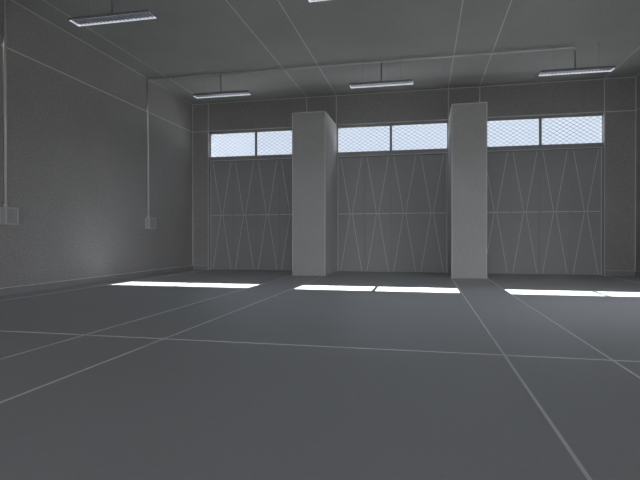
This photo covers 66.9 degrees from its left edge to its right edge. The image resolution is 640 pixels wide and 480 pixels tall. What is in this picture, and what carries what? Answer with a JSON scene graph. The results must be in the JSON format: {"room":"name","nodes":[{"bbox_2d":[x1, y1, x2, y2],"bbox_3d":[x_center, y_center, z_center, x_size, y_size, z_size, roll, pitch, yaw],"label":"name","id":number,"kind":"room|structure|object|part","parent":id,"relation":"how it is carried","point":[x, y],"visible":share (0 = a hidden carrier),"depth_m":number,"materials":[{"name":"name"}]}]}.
{"room":"garage","nodes":[
{"label":"garage","id":0,"kind":"room"},
{"bbox_2d":[0,0,191,287],"bbox_3d":[-5.902,-1.533,5.242,0.300,4.914,18.794,0,0,12],"label":"wall","id":1,"kind":"structure","parent":0,"point":[77,151],"depth_m":9.70,"materials":[{"name":"grey paint"}]},
{"bbox_2d":[0,207,18,224],"bbox_3d":[-5.104,-0.395,7.964,0.121,0.280,0.250,0,0,12],"label":"switch box","id":2,"kind":"object","parent":1,"relation":"attached to","point":[8,215],"visible":1,"depth_m":7.90,"materials":[{"name":"grey plastic"}]},
{"bbox_2d":[3,0,112,206],"bbox_3d":[-2.334,-2.257,7.315,5.814,3.450,0.061,0,0,12],"label":"conduit","id":3,"kind":"object","parent":1,"relation":"attached to","point":[5,204],"visible":0.94,"depth_m":7.90,"materials":[{"name":"metal"}]},
{"bbox_2d":[0,265,192,295],"bbox_3d":[-5.745,0.858,5.220,0.021,0.132,18.794,0,0,12],"label":"baseboard","id":4,"kind":"structure","parent":1,"relation":"attached to","point":[5,291],"depth_m":9.73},
{"bbox_2d":[0,0,192,264],"bbox_3d":[-5.755,-1.598,5.210,0.002,4.784,18.794,0,0,12],"label":"trim","id":5,"kind":"structure","parent":1,"relation":"attached to","point":[11,0],"depth_m":11.11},
{"bbox_2d":[145,217,155,228],"bbox_3d":[-4.223,-0.415,12.080,0.121,0.280,0.300,0,0,12],"label":"switch box","id":6,"kind":"object","parent":1,"relation":"attached to","point":[150,223],"visible":1,"depth_m":11.98,"materials":[{"name":"grey plastic"}]},
{"bbox_2d":[147,46,575,217],"bbox_3d":[0.493,-2.275,11.010,9.794,3.450,0.061,0,0,12],"label":"conduit","id":7,"kind":"object","parent":1,"relation":"attached to","point":[570,47],"visible":0.94,"depth_m":11.16,"materials":[{"name":"metal"}]},
{"bbox_2d":[0,269,639,479],"bbox_3d":[0.013,1.030,3.926,12.426,0.200,19.274,0,0,12],"label":"floor","id":8,"kind":"structure","parent":0,"point":[169,408],"depth_m":3.29,"materials":[{"name":"grey concrete"}]},
{"bbox_2d":[292,111,335,275],"bbox_3d":[-0.122,-1.154,12.827,0.853,4.080,1.542,0,0,12],"label":"pillar","id":9,"kind":"structure","parent":8,"relation":"on","point":[313,133],"depth_m":12.10,"materials":[{"name":"grey paint"}]},
{"bbox_2d":[0,270,639,479],"bbox_3d":[0.026,0.929,3.985,11.766,0.002,18.794,0,0,12],"label":"trim","id":10,"kind":"structure","parent":8,"relation":"attached to","point":[555,429],"depth_m":4.03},
{"bbox_2d":[448,102,486,278],"bbox_3d":[3.635,-1.150,12.022,0.799,4.080,1.542,0,0,12],"label":"pillar","id":11,"kind":"structure","parent":8,"relation":"on","point":[467,122],"depth_m":11.28,"materials":[{"name":"grey paint"}]},
{"bbox_2d":[13,0,639,103],"bbox_3d":[0.013,-4.134,3.901,12.426,0.300,19.274,0,0,12],"label":"ceiling","id":12,"kind":"structure","parent":0,"point":[187,37],"depth_m":9.74,"materials":[{"name":"grey paint"}]},
{"bbox_2d":[68,9,157,26],"bbox_3d":[-3.232,-3.719,7.546,1.410,0.563,0.250,0,0,12],"label":"ceiling light","id":13,"kind":"object","parent":12,"relation":"hanging from","point":[129,16],"visible":1,"depth_m":7.54,"materials":[{"name":"grey paint"}]},
{"bbox_2d":[73,12,153,24],"bbox_3d":[-3.232,-3.467,7.548,1.378,0.006,0.218,0,0,12],"label":"diffuser","id":14,"kind":"object","parent":13,"relation":"attached to","point":[119,17],"depth_m":7.55,"materials":[{"name":"white plastic"}]},
{"bbox_2d":[192,73,250,98],"bbox_3d":[-2.353,-3.739,11.582,1.410,0.563,0.250,0,0,12],"label":"ceiling light","id":15,"kind":"object","parent":12,"relation":"hanging from","point":[244,92],"visible":1,"depth_m":11.57,"materials":[{"name":"grey paint"}]},
{"bbox_2d":[307,0,332,2],"bbox_3d":[0.498,-3.715,6.747,1.410,0.563,0.250,0,0,12],"label":"ceiling light","id":16,"kind":"object","parent":12,"relation":"hanging from","point":[309,1],"visible":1,"depth_m":6.97,"materials":[{"name":"grey paint"}]},
{"bbox_2d":[43,0,639,102],"bbox_3d":[-0.072,-3.983,3.981,10.628,0.002,18.794,0,0,12],"label":"trim","id":17,"kind":"structure","parent":12,"relation":"attached to","point":[43,0],"depth_m":9.88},
{"bbox_2d":[349,58,413,88],"bbox_3d":[1.363,-3.736,10.786,1.410,0.563,0.250,0,0,12],"label":"ceiling light","id":18,"kind":"object","parent":12,"relation":"hanging from","point":[407,81],"visible":1,"depth_m":10.78,"materials":[{"name":"grey paint"}]},
{"bbox_2d":[538,43,615,75],"bbox_3d":[5.260,-3.731,9.951,1.410,0.563,0.250,0,0,12],"label":"ceiling light","id":19,"kind":"object","parent":12,"relation":"hanging from","point":[599,69],"visible":1,"depth_m":9.94,"materials":[{"name":"grey paint"}]},
{"bbox_2d":[193,78,634,275],"bbox_3d":[2.013,-1.573,13.249,12.426,4.914,0.180,0,0,12],"label":"wall","id":20,"kind":"structure","parent":0,"point":[574,97],"depth_m":12.65,"materials":[{"name":"grey paint"}]},
{"bbox_2d":[210,159,291,270],"bbox_3d":[-1.808,-0.721,14.104,2.981,3.200,0.076,0,0,12],"label":"door","id":21,"kind":"structure","parent":20,"relation":"in","point":[251,201],"depth_m":14.12,"materials":[{"name":"grey paint"}]},
{"bbox_3d":[-1.809,-0.721,14.099,2.981,3.200,0.066,0,0,12],"label":"frame","id":22,"kind":"part","parent":21,"relation":"part of","materials":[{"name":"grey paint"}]},
{"bbox_2d":[210,128,291,161],"bbox_3d":[-1.809,-2.760,14.089,2.981,0.879,0.086,0,0,12],"label":"window","id":23,"kind":"structure","parent":20,"relation":"in","point":[256,156],"depth_m":14.10,"materials":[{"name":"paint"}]},
{"bbox_2d":[337,153,447,272],"bbox_3d":[1.957,-0.717,13.298,3.019,3.200,0.076,0,0,12],"label":"door","id":24,"kind":"structure","parent":20,"relation":"in","point":[392,211],"depth_m":13.26,"materials":[{"name":"grey paint"}]},
{"bbox_2d":[337,120,447,157],"bbox_3d":[1.956,-2.756,13.283,3.019,0.879,0.086,0,0,12],"label":"window","id":25,"kind":"structure","parent":20,"relation":"in","point":[417,151],"depth_m":13.25,"materials":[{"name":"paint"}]},
{"bbox_2d":[193,265,634,275],"bbox_3d":[1.992,0.818,13.162,11.786,0.132,0.021,0,0,12],"label":"baseboard","id":26,"kind":"structure","parent":20,"relation":"attached to","point":[195,267],"depth_m":12.03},
{"bbox_2d":[193,76,635,275],"bbox_3d":[1.994,-1.573,13.160,11.826,4.914,0.002,0,0,12],"label":"trim","id":27,"kind":"structure","parent":20,"relation":"attached to","point":[604,111],"depth_m":12.58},
{"bbox_2d":[487,148,602,274],"bbox_3d":[5.660,-0.713,12.505,2.963,3.200,0.076,0,0,12],"label":"door","id":28,"kind":"structure","parent":20,"relation":"in","point":[545,207],"depth_m":12.45,"materials":[{"name":"grey paint"}]},
{"bbox_3d":[5.659,-0.713,12.500,2.963,3.200,0.066,0,0,12],"label":"frame","id":29,"kind":"part","parent":28,"relation":"part of","materials":[{"name":"grey paint"}]},
{"bbox_2d":[487,113,602,151],"bbox_3d":[5.659,-2.752,12.490,2.963,0.879,0.086,0,0,12],"label":"window","id":30,"kind":"structure","parent":20,"relation":"in","point":[540,146],"depth_m":12.44,"materials":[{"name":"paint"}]},
{"bbox_2d":[636,75,639,270],"bbox_3d":[5.955,-1.520,2.702,0.300,4.914,18.794,0,0,12],"label":"wall","id":31,"kind":"structure","parent":0,"point":[637,77],"depth_m":11.78,"materials":[{"name":"grey paint"}]},
{"bbox_2d":[635,74,639,270],"bbox_3d":[5.807,-1.586,2.734,0.002,4.784,18.794,0,0,12],"label":"trim","id":32,"kind":"structure","parent":31,"relation":"attached to","point":[639,74],"depth_m":11.93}
]}

